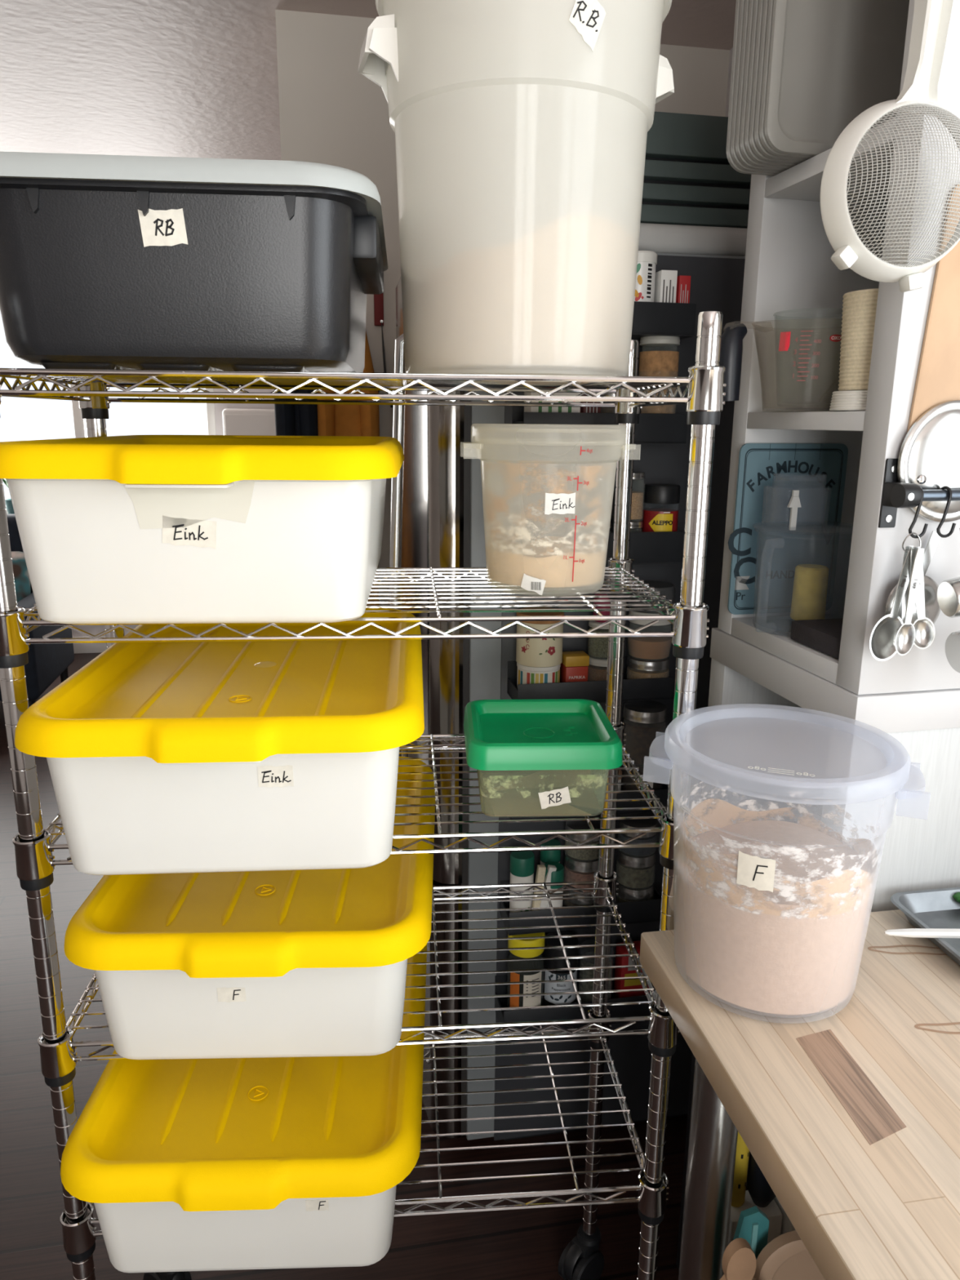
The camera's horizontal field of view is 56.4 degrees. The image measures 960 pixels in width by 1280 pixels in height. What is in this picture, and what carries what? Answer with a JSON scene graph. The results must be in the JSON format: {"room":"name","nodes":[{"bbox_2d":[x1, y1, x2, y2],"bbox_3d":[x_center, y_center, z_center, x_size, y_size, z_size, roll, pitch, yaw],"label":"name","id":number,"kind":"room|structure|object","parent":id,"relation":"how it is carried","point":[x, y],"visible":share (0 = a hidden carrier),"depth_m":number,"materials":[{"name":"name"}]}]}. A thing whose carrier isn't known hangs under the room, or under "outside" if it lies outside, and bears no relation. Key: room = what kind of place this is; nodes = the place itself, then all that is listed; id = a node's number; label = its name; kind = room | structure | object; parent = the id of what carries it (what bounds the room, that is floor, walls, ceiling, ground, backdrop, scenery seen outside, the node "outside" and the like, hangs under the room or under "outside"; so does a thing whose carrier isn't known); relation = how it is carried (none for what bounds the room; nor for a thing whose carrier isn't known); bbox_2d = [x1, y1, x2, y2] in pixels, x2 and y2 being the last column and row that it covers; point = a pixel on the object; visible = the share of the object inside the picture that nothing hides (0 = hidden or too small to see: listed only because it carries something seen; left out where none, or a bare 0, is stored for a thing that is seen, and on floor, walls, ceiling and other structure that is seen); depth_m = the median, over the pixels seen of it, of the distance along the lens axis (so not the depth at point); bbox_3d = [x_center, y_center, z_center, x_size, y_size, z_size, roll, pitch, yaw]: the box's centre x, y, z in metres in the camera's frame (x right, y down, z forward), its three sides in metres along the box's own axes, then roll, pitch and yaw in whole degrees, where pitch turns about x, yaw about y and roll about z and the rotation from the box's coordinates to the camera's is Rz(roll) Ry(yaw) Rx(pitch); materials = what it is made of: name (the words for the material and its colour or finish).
{"room":"commercial kitchen","nodes":[
{"label":"commercial kitchen","id":0,"kind":"room"},
{"bbox_2d":[71,383,274,636],"bbox_3d":[-2.164,-1.150,5.784,4.360,2.482,0.090,-2,14,-10],"label":"wall","id":1,"kind":"structure","parent":0,"point":[219,407],"depth_m":5.78,"materials":[{"name":"white paint"}]},
{"bbox_2d":[0,0,736,159],"bbox_3d":[-1.372,-1.447,1.677,4.550,0.060,8.200,-2,14,-10],"label":"wall","id":2,"kind":"structure","parent":0,"point":[181,78],"depth_m":2.55,"materials":[{"name":"beige paint"}]},
{"bbox_2d":[0,653,749,1279],"bbox_3d":[-1.419,1.023,2.277,4.400,0.060,8.000,-2,14,-10],"label":"floor","id":3,"kind":"structure","parent":0,"point":[526,1244],"depth_m":1.85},
{"bbox_2d":[0,513,74,706],"bbox_3d":[-2.623,-0.119,4.670,0.740,1.000,0.790,-2,14,-10],"label":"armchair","id":4,"kind":"object","parent":3,"relation":"on","point":[47,662],"visible":0.37,"depth_m":4.62,"materials":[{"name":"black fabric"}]},
{"bbox_2d":[222,408,275,435],"bbox_3d":[-1.385,-0.666,5.739,0.400,1.575,0.410,-2,14,-10],"label":"storage cabinet","id":5,"kind":"object","parent":3,"relation":"on","point":[235,421],"visible":0.16,"depth_m":5.39,"materials":[{"name":"white"}]},
{"bbox_2d":[0,311,726,1279],"bbox_3d":[-0.155,0.414,1.263,0.840,1.628,0.419,-1,14,-5],"label":"wire shelving rack","id":6,"kind":"object","parent":3,"relation":"on","point":[581,1259],"visible":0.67,"depth_m":1.10,"materials":[{"name":"silver metal"}]},
{"bbox_2d":[0,151,387,385],"bbox_3d":[-0.327,-0.418,1.099,0.422,0.188,0.536,-1,14,-5],"label":"storage tote","id":7,"kind":"object","parent":6,"relation":"on","point":[117,262],"visible":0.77,"depth_m":0.88,"materials":[{"name":"black plastic"}]},
{"bbox_2d":[0,435,404,624],"bbox_3d":[-0.302,-0.159,1.121,0.408,0.181,0.576,0,14,-4],"label":"tub","id":8,"kind":"object","parent":6,"relation":"on","point":[126,529],"visible":1,"depth_m":0.89,"materials":[{"name":"plastic"}]},
{"bbox_2d":[14,608,424,875],"bbox_3d":[-0.277,0.101,1.140,0.408,0.181,0.576,0,14,-4],"label":"tub","id":9,"kind":"object","parent":6,"relation":"on","point":[181,757],"visible":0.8,"depth_m":0.92,"materials":[{"name":"plastic"}]},
{"bbox_2d":[60,944,426,1272],"bbox_3d":[-0.282,0.600,1.258,0.408,0.181,0.576,0,14,-2],"label":"tub","id":10,"kind":"object","parent":6,"relation":"on","point":[184,1165],"visible":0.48,"depth_m":1.04,"materials":[{"name":"plastic"}]},
{"bbox_2d":[63,756,435,1059],"bbox_3d":[-0.268,0.341,1.237,0.408,0.181,0.576,0,14,-2],"label":"tub","id":11,"kind":"object","parent":6,"relation":"on","point":[305,962],"visible":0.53,"depth_m":1.01,"materials":[{"name":"plastic"}]},
{"bbox_2d":[357,0,674,376],"bbox_3d":[0.046,-0.524,1.037,0.325,0.430,0.325,6,15,22],"label":"bucket","id":12,"kind":"object","parent":6,"relation":"on","point":[521,127],"visible":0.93,"depth_m":0.93,"materials":[{"name":"white plastic"}]},
{"bbox_2d":[463,698,622,816],"bbox_3d":[0.073,0.148,1.132,0.185,0.100,0.185,0,14,-3],"label":"food container","id":13,"kind":"object","parent":6,"relation":"on","point":[531,757],"visible":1,"depth_m":1.10,"materials":[{"name":"green plastic"}]},
{"bbox_2d":[460,423,635,595],"bbox_3d":[0.085,-0.168,1.128,0.215,0.202,0.190,-1,14,-5],"label":"food container","id":14,"kind":"object","parent":6,"relation":"on","point":[547,562],"visible":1,"depth_m":1.09,"materials":[{"name":"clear plastic"}]},
{"bbox_2d":[388,252,745,1140],"bbox_3d":[0.188,0.141,2.029,0.816,1.800,0.624,-2,14,-10],"label":"shelving unit","id":15,"kind":"object","parent":3,"relation":"on","point":[437,519],"visible":0.18,"depth_m":1.69,"materials":[{"name":"grey metal"}]},
{"bbox_2d":[494,963,650,1031],"bbox_3d":[0.193,0.718,1.800,0.316,0.076,0.086,-2,14,-10],"label":"shelf","id":16,"kind":"object","parent":15,"relation":"attached to","point":[633,1010],"visible":0.27,"depth_m":1.77,"materials":[{"name":"black metal"}]},
{"bbox_2d":[506,932,545,1010],"bbox_3d":[0.090,0.661,1.766,0.072,0.192,0.072,-2,14,-10],"label":"jar","id":17,"kind":"object","parent":16,"relation":"on","point":[528,1001],"visible":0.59,"depth_m":1.73,"materials":[{"name":"yellow"}]},
{"bbox_2d":[542,930,578,1005],"bbox_3d":[0.160,0.670,1.782,0.069,0.168,0.069,-2,14,-10],"label":"jar","id":18,"kind":"object","parent":16,"relation":"on","point":[558,987],"visible":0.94,"depth_m":1.75,"materials":[{"name":"glass"}]},
{"bbox_2d":[542,964,577,1005],"bbox_3d":[0.159,0.695,1.788,0.067,0.116,0.067,-2,14,-10],"label":"label","id":19,"kind":"object","parent":18,"relation":"on","point":[558,987],"depth_m":1.75,"materials":[{"name":"white paper"}]},
{"bbox_2d":[613,940,651,998],"bbox_3d":[0.309,0.680,1.814,0.064,0.135,0.041,-2,14,-10],"label":"tin","id":20,"kind":"object","parent":16,"relation":"on","point":[635,984],"visible":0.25,"depth_m":1.79,"materials":[{"name":"red metal"}]},
{"bbox_2d":[499,871,661,935],"bbox_3d":[0.202,0.509,1.750,0.315,0.067,0.086,-2,14,-10],"label":"shelf","id":21,"kind":"object","parent":15,"relation":"attached to","point":[648,910],"visible":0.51,"depth_m":1.71,"materials":[{"name":"black metal"}]},
{"bbox_2d":[509,850,534,912],"bbox_3d":[0.080,0.474,1.713,0.047,0.142,0.047,-2,14,-10],"label":"spice shaker","id":22,"kind":"object","parent":21,"relation":"on","point":[522,868],"visible":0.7,"depth_m":1.69,"materials":[{"name":"white plastic"}]},
{"bbox_2d":[563,887,594,906],"bbox_3d":[0.200,0.507,1.750,0.078,0.062,0.078,2,14,8],"label":"spice jar","id":23,"kind":"object","parent":21,"relation":"on","point":[576,902],"visible":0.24,"depth_m":1.72,"materials":[{"name":"clear glass"}]},
{"bbox_2d":[564,851,598,892],"bbox_3d":[0.201,0.444,1.735,0.078,0.068,0.078,-1,14,-7],"label":"spice jar","id":24,"kind":"object","parent":23,"relation":"on","point":[575,869],"visible":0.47,"depth_m":1.70,"materials":[{"name":"clear glass"}]},
{"bbox_2d":[564,816,599,860],"bbox_3d":[0.201,0.380,1.719,0.078,0.062,0.078,-6,15,-25],"label":"spice jar","id":25,"kind":"object","parent":24,"relation":"on","point":[584,854],"visible":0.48,"depth_m":1.69,"materials":[{"name":"clear glass"}]},
{"bbox_2d":[615,880,653,902],"bbox_3d":[0.304,0.503,1.770,0.078,0.062,0.078,2,14,6],"label":"spice jar","id":26,"kind":"object","parent":21,"relation":"on","point":[625,894],"visible":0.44,"depth_m":1.74,"materials":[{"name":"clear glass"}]},
{"bbox_2d":[616,848,656,888],"bbox_3d":[0.305,0.440,1.754,0.078,0.068,0.078,1,14,2],"label":"spice jar","id":27,"kind":"object","parent":26,"relation":"on","point":[633,871],"visible":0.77,"depth_m":1.72,"materials":[{"name":"clear glass"}]},
{"bbox_2d":[617,813,657,855],"bbox_3d":[0.305,0.376,1.739,0.078,0.062,0.078,-4,14,-16],"label":"spice jar","id":28,"kind":"object","parent":27,"relation":"on","point":[651,837],"visible":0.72,"depth_m":1.71,"materials":[{"name":"clear glass"}]},
{"bbox_2d":[509,766,668,820],"bbox_3d":[0.206,0.286,1.696,0.316,0.064,0.086,-2,14,-10],"label":"shelf","id":29,"kind":"object","parent":15,"relation":"attached to","point":[662,794],"visible":0.12,"depth_m":1.67,"materials":[{"name":"black metal"}]},
{"bbox_2d":[620,760,663,791],"bbox_3d":[0.308,0.268,1.712,0.080,0.085,0.081,-2,14,-10],"label":"tin","id":30,"kind":"object","parent":29,"relation":"on","point":[653,774],"visible":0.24,"depth_m":1.68,"materials":[{"name":"grey"}]},
{"bbox_2d":[622,700,666,764],"bbox_3d":[0.309,0.174,1.690,0.082,0.106,0.082,3,14,9],"label":"spice jar","id":31,"kind":"object","parent":30,"relation":"on","point":[643,719],"visible":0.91,"depth_m":1.66,"materials":[{"name":"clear glass"}]},
{"bbox_2d":[506,656,675,702],"bbox_3d":[0.208,0.073,1.644,0.303,0.061,0.086,-2,14,-10],"label":"shelf","id":32,"kind":"object","parent":15,"relation":"attached to","point":[660,688],"visible":0.47,"depth_m":1.61,"materials":[{"name":"black metal"}]},
{"bbox_2d":[516,662,560,688],"bbox_3d":[0.106,0.070,1.625,0.079,0.065,0.079,-2,14,-10],"label":"tin","id":33,"kind":"object","parent":32,"relation":"on","point":[526,674],"visible":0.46,"depth_m":1.59,"materials":[{"name":"multicoloured metal"}]},
{"bbox_2d":[515,607,564,667],"bbox_3d":[0.107,-0.006,1.603,0.085,0.092,0.085,-2,14,-10],"label":"tin","id":34,"kind":"object","parent":33,"relation":"on","point":[531,652],"visible":0.74,"depth_m":1.57,"materials":[{"name":"beige metal"}]},
{"bbox_2d":[560,650,589,682],"bbox_3d":[0.171,0.062,1.631,0.045,0.078,0.039,-2,14,-10],"label":"tin","id":35,"kind":"object","parent":32,"relation":"on","point":[574,665],"visible":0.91,"depth_m":1.61,"materials":[{"name":"red"}]},
{"bbox_2d":[626,653,670,679],"bbox_3d":[0.311,0.062,1.662,0.080,0.066,0.080,3,14,10],"label":"spice jar","id":36,"kind":"object","parent":32,"relation":"on","point":[637,668],"visible":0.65,"depth_m":1.63,"materials":[{"name":"clear glass"}]},
{"bbox_2d":[627,611,673,659],"bbox_3d":[0.312,-0.013,1.644,0.083,0.088,0.083,-1,14,-7],"label":"spice jar","id":37,"kind":"object","parent":36,"relation":"on","point":[642,647],"visible":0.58,"depth_m":1.62,"materials":[{"name":"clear glass"}]},
{"bbox_2d":[506,515,684,565],"bbox_3d":[0.205,-0.176,1.582,0.307,0.077,0.086,-2,14,-10],"label":"shelf","id":38,"kind":"object","parent":15,"relation":"attached to","point":[651,548],"visible":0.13,"depth_m":1.56,"materials":[{"name":"black metal"}]},
{"bbox_2d":[582,519,611,533],"bbox_3d":[0.206,-0.177,1.583,0.051,0.068,0.051,-2,14,-12],"label":"spice jar","id":39,"kind":"object","parent":38,"relation":"on","point":[604,522],"visible":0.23,"depth_m":1.56,"materials":[{"name":"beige glass"}]},
{"bbox_2d":[584,472,613,519],"bbox_3d":[0.207,-0.250,1.565,0.051,0.082,0.051,-1,14,-4],"label":"spice jar","id":40,"kind":"object","parent":39,"relation":"on","point":[603,496],"visible":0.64,"depth_m":1.55,"materials":[{"name":"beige glass"}]},
{"bbox_2d":[641,483,680,532],"bbox_3d":[0.321,-0.211,1.596,0.064,0.130,0.064,-2,14,-10],"label":"spice jar","id":41,"kind":"object","parent":38,"relation":"on","point":[653,519],"visible":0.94,"depth_m":1.57,"materials":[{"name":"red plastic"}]},
{"bbox_2d":[641,508,678,532],"bbox_3d":[0.321,-0.196,1.599,0.062,0.099,0.062,-1,14,-5],"label":"label","id":42,"kind":"object","parent":41,"relation":"on","point":[653,519],"depth_m":1.57,"materials":[{"name":"red paper"}]},
{"bbox_2d":[511,400,687,444],"bbox_3d":[0.204,-0.373,1.533,0.285,0.070,0.086,-2,14,-10],"label":"shelf","id":43,"kind":"object","parent":15,"relation":"attached to","point":[651,428],"visible":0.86,"depth_m":1.49,"materials":[{"name":"black metal"}]},
{"bbox_2d":[638,336,679,413],"bbox_3d":[0.305,-0.431,1.540,0.070,0.172,0.070,5,14,18],"label":"spice jar","id":44,"kind":"object","parent":43,"relation":"on","point":[651,363],"visible":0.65,"depth_m":1.50,"materials":[{"name":"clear glass"}]},
{"bbox_2d":[631,301,696,339],"bbox_3d":[0.191,-0.543,1.489,0.321,0.071,0.086,-2,14,-10],"label":"shelf","id":45,"kind":"object","parent":15,"relation":"attached to","point":[649,318],"visible":0.38,"depth_m":1.47,"materials":[{"name":"black metal"}]},
{"bbox_2d":[634,250,657,302],"bbox_3d":[0.264,-0.577,1.496,0.057,0.127,0.057,-2,14,-10],"label":"can","id":46,"kind":"object","parent":45,"relation":"on","point":[646,260],"visible":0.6,"depth_m":1.47,"materials":[{"name":"white"}]},
{"bbox_2d":[638,222,747,256],"bbox_3d":[0.301,-0.738,1.731,0.500,0.050,0.400,-2,14,-10],"label":"tray","id":47,"kind":"object","parent":15,"relation":"on","point":[656,237],"visible":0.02,"depth_m":1.55,"materials":[{"name":"grey plastic"}]},
{"bbox_2d":[640,204,748,228],"bbox_3d":[0.306,-0.777,1.723,0.550,0.028,0.380,-2,14,-10],"label":"flat box","id":48,"kind":"object","parent":47,"relation":"on","point":[650,214],"visible":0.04,"depth_m":1.55,"materials":[{"name":"grey"}]},
{"bbox_2d":[641,182,750,209],"bbox_3d":[0.306,-0.809,1.719,0.550,0.034,0.380,-2,14,-10],"label":"flat box","id":49,"kind":"object","parent":48,"relation":"on","point":[665,194],"visible":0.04,"depth_m":1.55,"materials":[{"name":"grey"}]},
{"bbox_2d":[643,159,751,189],"bbox_3d":[0.307,-0.841,1.707,0.550,0.035,0.380,-2,14,-10],"label":"flat box","id":50,"kind":"object","parent":49,"relation":"on","point":[655,171],"visible":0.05,"depth_m":1.53,"materials":[{"name":"grey"}]},
{"bbox_2d":[644,111,729,164],"bbox_3d":[0.307,-0.896,1.698,0.550,0.074,0.380,-2,14,-10],"label":"flat box","id":51,"kind":"object","parent":50,"relation":"on","point":[672,136],"visible":0.04,"depth_m":1.52,"materials":[{"name":"grey"}]},
{"bbox_2d":[639,909,959,1279],"bbox_3d":[0.649,0.957,0.521,0.700,0.940,1.450,-2,14,-9],"label":"work table","id":52,"kind":"object","parent":3,"relation":"on","point":[849,1110],"visible":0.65,"depth_m":0.82,"materials":[{"name":"beige wood"}]},
{"bbox_2d":[720,1237,758,1279],"bbox_3d":[0.284,0.823,1.004,0.112,0.363,0.012,-2,14,-10],"label":"wooden paddle","id":53,"kind":"object","parent":52,"relation":"on","point":[739,1259],"visible":1,"depth_m":0.96,"materials":[{"name":"brown wood"}]},
{"bbox_2d":[733,1205,768,1260],"bbox_3d":[0.313,0.820,1.072,0.044,0.335,0.011,-2,14,-10],"label":"brush","id":54,"kind":"object","parent":52,"relation":"on","point":[753,1225],"visible":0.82,"depth_m":1.04,"materials":[{"name":"teal plastic"}]},
{"bbox_2d":[727,1190,782,1245],"bbox_3d":[0.343,0.840,1.172,0.070,0.250,0.044,-2,14,-9],"label":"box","id":55,"kind":"object","parent":52,"relation":"on","point":[772,1211],"visible":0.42,"depth_m":1.13,"materials":[{"name":"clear plastic"}]},
{"bbox_2d":[731,1131,749,1207],"bbox_3d":[0.327,0.620,1.123,0.024,0.200,0.024,-2,14,-9],"label":"utensil","id":56,"kind":"object","parent":55,"relation":"on","point":[742,1155],"visible":0.31,"depth_m":1.12,"materials":[{"name":"yellow plastic"}]},
{"bbox_2d":[746,1151,776,1207],"bbox_3d":[0.360,0.591,1.115,0.038,0.260,0.038,-2,14,-9],"label":"bottle","id":57,"kind":"object","parent":55,"relation":"on","point":[762,1194],"visible":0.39,"depth_m":1.12,"materials":[{"name":"black plastic"}]},
{"bbox_2d":[643,714,930,1014],"bbox_3d":[0.307,0.229,0.942,0.267,0.267,0.232,5,15,19],"label":"food container","id":58,"kind":"object","parent":52,"relation":"on","point":[771,913],"visible":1,"depth_m":0.88,"materials":[{"name":"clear plastic"}]},
{"bbox_2d":[753,1230,824,1279],"bbox_3d":[0.418,0.831,1.066,0.210,0.320,0.016,-2,14,-9],"label":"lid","id":59,"kind":"object","parent":52,"relation":"on","point":[785,1257],"visible":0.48,"depth_m":1.02,"materials":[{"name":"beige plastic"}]},
{"bbox_2d":[890,887,959,965],"bbox_3d":[0.625,0.335,1.033,0.245,0.024,0.168,-2,14,-9],"label":"baking tray","id":60,"kind":"object","parent":52,"relation":"on","point":[936,908],"visible":0.99,"depth_m":1.08,"materials":[{"name":"metal"}]},
{"bbox_2d":[675,627,959,1270],"bbox_3d":[0.582,0.603,1.393,0.391,1.211,0.364,-3,14,-12],"label":"wall","id":61,"kind":"structure","parent":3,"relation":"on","point":[748,682],"depth_m":1.12,"materials":[{"name":"white paint"}]},
{"bbox_2d":[718,0,959,694],"bbox_3d":[0.593,-0.461,1.128,0.385,0.980,0.347,-3,14,-12],"label":"cube shelf","id":62,"kind":"object","parent":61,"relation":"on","point":[793,283],"visible":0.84,"depth_m":1.11,"materials":[{"name":"white laminate"}]},
{"bbox_2d":[726,0,777,175],"bbox_3d":[0.442,-0.755,1.146,0.254,0.300,0.010,-3,14,-12],"label":"lid","id":63,"kind":"object","parent":62,"relation":"on","point":[735,166],"visible":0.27,"depth_m":1.13,"materials":[{"name":"grey plastic"}]},
{"bbox_2d":[730,0,782,173],"bbox_3d":[0.444,-0.752,1.134,0.254,0.300,0.010,-3,14,-13],"label":"lid","id":64,"kind":"object","parent":62,"relation":"on","point":[736,160],"visible":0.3,"depth_m":1.12,"materials":[{"name":"grey plastic"}]},
{"bbox_2d":[735,0,787,171],"bbox_3d":[0.447,-0.749,1.123,0.254,0.300,0.010,-3,14,-12],"label":"lid","id":65,"kind":"object","parent":62,"relation":"on","point":[740,155],"visible":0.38,"depth_m":1.11,"materials":[{"name":"grey plastic"}]},
{"bbox_2d":[739,0,792,168],"bbox_3d":[0.450,-0.746,1.112,0.254,0.300,0.010,-3,14,-12],"label":"lid","id":66,"kind":"object","parent":62,"relation":"on","point":[743,148],"visible":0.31,"depth_m":1.10,"materials":[{"name":"grey plastic"}]},
{"bbox_2d":[744,0,797,166],"bbox_3d":[0.452,-0.744,1.101,0.254,0.300,0.010,-3,14,-13],"label":"lid","id":67,"kind":"object","parent":62,"relation":"on","point":[747,143],"visible":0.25,"depth_m":1.09,"materials":[{"name":"grey plastic"}]},
{"bbox_2d":[749,0,804,164],"bbox_3d":[0.455,-0.741,1.090,0.254,0.300,0.010,-3,14,-12],"label":"lid","id":68,"kind":"object","parent":62,"relation":"on","point":[752,140],"visible":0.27,"depth_m":1.08,"materials":[{"name":"grey plastic"}]},
{"bbox_2d":[719,323,841,400],"bbox_3d":[0.387,-0.347,1.142,0.185,0.108,0.125,-3,14,-12],"label":"measuring jug","id":69,"kind":"object","parent":62,"relation":"on","point":[731,340],"visible":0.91,"depth_m":1.11,"materials":[{"name":"grey plastic"}]},
{"bbox_2d":[754,0,809,160],"bbox_3d":[0.457,-0.738,1.079,0.254,0.300,0.010,-3,14,-12],"label":"lid","id":70,"kind":"object","parent":62,"relation":"on","point":[757,137],"visible":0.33,"depth_m":1.07,"materials":[{"name":"grey plastic"}]},
{"bbox_2d":[759,0,814,158],"bbox_3d":[0.460,-0.735,1.067,0.254,0.300,0.010,-3,14,-12],"label":"lid","id":71,"kind":"object","parent":62,"relation":"on","point":[762,133],"visible":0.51,"depth_m":1.06,"materials":[{"name":"grey plastic"}]},
{"bbox_2d":[727,443,848,614],"bbox_3d":[0.443,-0.160,1.303,0.179,0.246,0.006,-3,14,-12],"label":"sign","id":72,"kind":"object","parent":62,"relation":"on","point":[766,554],"visible":0.88,"depth_m":1.30,"materials":[{"name":"blue metal"}]},
{"bbox_2d":[790,617,843,658],"bbox_3d":[0.464,-0.003,1.142,0.084,0.026,0.112,-3,14,-12],"label":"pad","id":73,"kind":"object","parent":62,"relation":"on","point":[824,635],"visible":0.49,"depth_m":1.14,"materials":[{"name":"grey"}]},
{"bbox_2d":[764,0,909,155],"bbox_3d":[0.463,-0.732,1.055,0.254,0.300,0.012,-3,14,-12],"label":"plastic container","id":74,"kind":"object","parent":62,"relation":"on","point":[831,61],"visible":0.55,"depth_m":1.06,"materials":[{"name":"grey plastic"}]},
{"bbox_2d":[829,390,867,411],"bbox_3d":[0.466,-0.282,1.058,0.098,0.022,0.098,-3,14,-12],"label":"filter","id":75,"kind":"object","parent":62,"relation":"on","point":[851,400],"visible":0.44,"depth_m":1.03,"materials":[{"name":"white paper"}]},
{"bbox_2d":[838,288,878,391],"bbox_3d":[0.466,-0.346,1.043,0.092,0.108,0.092,6,15,20],"label":"stack","id":76,"kind":"object","parent":75,"relation":"on","point":[860,307],"visible":0.49,"depth_m":1.02,"materials":[{"name":"beige paper"}]},
{"bbox_2d":[878,458,959,528],"bbox_3d":[0.581,-0.162,0.993,0.279,0.075,0.042,-3,14,-12],"label":"utensil rail","id":77,"kind":"object","parent":62,"relation":"attached to","point":[895,495],"visible":1,"depth_m":0.97,"materials":[{"name":"black metal"}]},
{"bbox_2d":[869,532,935,661],"bbox_3d":[0.461,-0.046,0.975,0.074,0.141,0.029,-3,14,-12],"label":"measuring spoon","id":78,"kind":"object","parent":77,"relation":"hanging from","point":[891,634],"visible":1,"depth_m":0.98,"materials":[{"name":"metal"}]},
{"bbox_2d":[869,613,903,661],"bbox_3d":[0.445,-0.004,0.985,0.042,0.054,0.010,9,11,-15],"label":"spoon bowl","id":79,"kind":"object","parent":78,"relation":"on","point":[882,647],"depth_m":0.99,"materials":[{"name":"metal"}]},
{"bbox_2d":[893,622,915,655],"bbox_3d":[0.460,-0.002,0.977,0.027,0.038,0.010,0,13,-19],"label":"spoon bowl","id":80,"kind":"object","parent":78,"relation":"on","point":[904,633],"depth_m":0.98,"materials":[{"name":"metal"}]},
{"bbox_2d":[912,617,935,648],"bbox_3d":[0.485,-0.009,0.986,0.027,0.036,0.010,-11,14,2],"label":"spoon bowl","id":81,"kind":"object","parent":78,"relation":"on","point":[923,628],"depth_m":0.99,"materials":[{"name":"metal"}]},
{"bbox_2d":[885,530,941,624],"bbox_3d":[0.492,-0.061,1.003,0.073,0.122,0.011,-3,14,-12],"label":"measuring spoon","id":82,"kind":"object","parent":77,"relation":"hanging from","point":[932,610],"visible":0.3,"depth_m":1.00,"materials":[{"name":"metal"}]},
{"bbox_2d":[897,400,959,522],"bbox_3d":[0.518,-0.194,0.978,0.132,0.132,0.015,-3,14,-12],"label":"lid","id":83,"kind":"object","parent":77,"relation":"hanging from","point":[929,456],"visible":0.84,"depth_m":0.97,"materials":[{"name":"metal"}]},
{"bbox_2d":[937,576,959,617],"bbox_3d":[0.526,-0.072,0.976,0.034,0.098,0.048,0,14,-4],"label":"measuring cup","id":84,"kind":"object","parent":77,"relation":"hanging from","point":[948,590],"visible":1,"depth_m":0.98,"materials":[{"name":"metal"}]},
{"bbox_2d":[945,631,959,673],"bbox_3d":[0.538,-0.036,0.966,0.043,0.148,0.053,-1,14,-7],"label":"measuring cup","id":85,"kind":"object","parent":77,"relation":"hanging from","point":[952,643],"visible":1,"depth_m":0.98,"materials":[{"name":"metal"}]},
{"bbox_2d":[906,184,959,433],"bbox_3d":[0.574,-0.337,0.967,0.226,0.281,0.005,-3,14,-12],"label":"cutting board","id":86,"kind":"object","parent":62,"relation":"hanging from","point":[938,376],"visible":0.79,"depth_m":0.95,"materials":[{"name":"brown wood"}]},
{"bbox_2d":[275,8,729,605],"bbox_3d":[0.065,-0.355,2.617,1.182,2.482,0.090,-2,14,-10],"label":"wall partition","id":87,"kind":"structure","parent":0,"point":[331,113],"depth_m":2.26,"materials":[{"name":"beige paint"}]},
{"bbox_2d":[274,384,318,435],"bbox_3d":[-0.482,-0.421,2.394,0.113,0.922,0.103,-2,14,-10],"label":"jacket","id":88,"kind":"object","parent":87,"relation":"hanging from","point":[291,420],"visible":0.05,"depth_m":2.31,"materials":[{"name":"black fabric"}]},
{"bbox_2d":[316,331,379,605],"bbox_3d":[-0.355,-0.403,2.428,0.167,0.972,0.103,-2,14,-10],"label":"coat","id":89,"kind":"object","parent":87,"relation":"hanging from","point":[333,420],"visible":0.08,"depth_m":2.35,"materials":[{"name":"fabric"}]},
{"bbox_2d":[787,489,801,530],"bbox_3d":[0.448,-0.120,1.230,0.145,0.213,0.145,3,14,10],"label":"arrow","id":90,"kind":"object","parent":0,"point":[794,503],"visible":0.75,"depth_m":1.17,"materials":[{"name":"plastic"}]},
{"bbox_2d":[790,564,829,620],"bbox_3d":[0.459,-0.066,1.246,0.046,0.075,0.046,-3,14,-12],"label":"roll","id":91,"kind":"object","parent":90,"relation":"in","point":[809,597],"visible":0.88,"depth_m":1.23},
{"bbox_3d":[0.438,-0.698,0.814,0.066,0.017,0.067,-3,14,-12],"label":"wall hook","id":92,"kind":"object","parent":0,"visible":0},
{"bbox_2d":[820,0,959,292],"bbox_3d":[0.414,-0.524,0.812,0.163,0.383,0.078,-3,14,-12],"label":"sieve","id":93,"kind":"object","parent":92,"relation":"hanging from","point":[919,95],"visible":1,"depth_m":0.83,"materials":[{"name":"white plastic"}]},
{"bbox_2d":[846,103,959,266],"bbox_3d":[0.415,-0.423,0.824,0.142,0.142,0.053,-3,14,-12],"label":"bowl","id":94,"kind":"object","parent":93,"relation":"on","point":[856,251],"depth_m":0.82,"materials":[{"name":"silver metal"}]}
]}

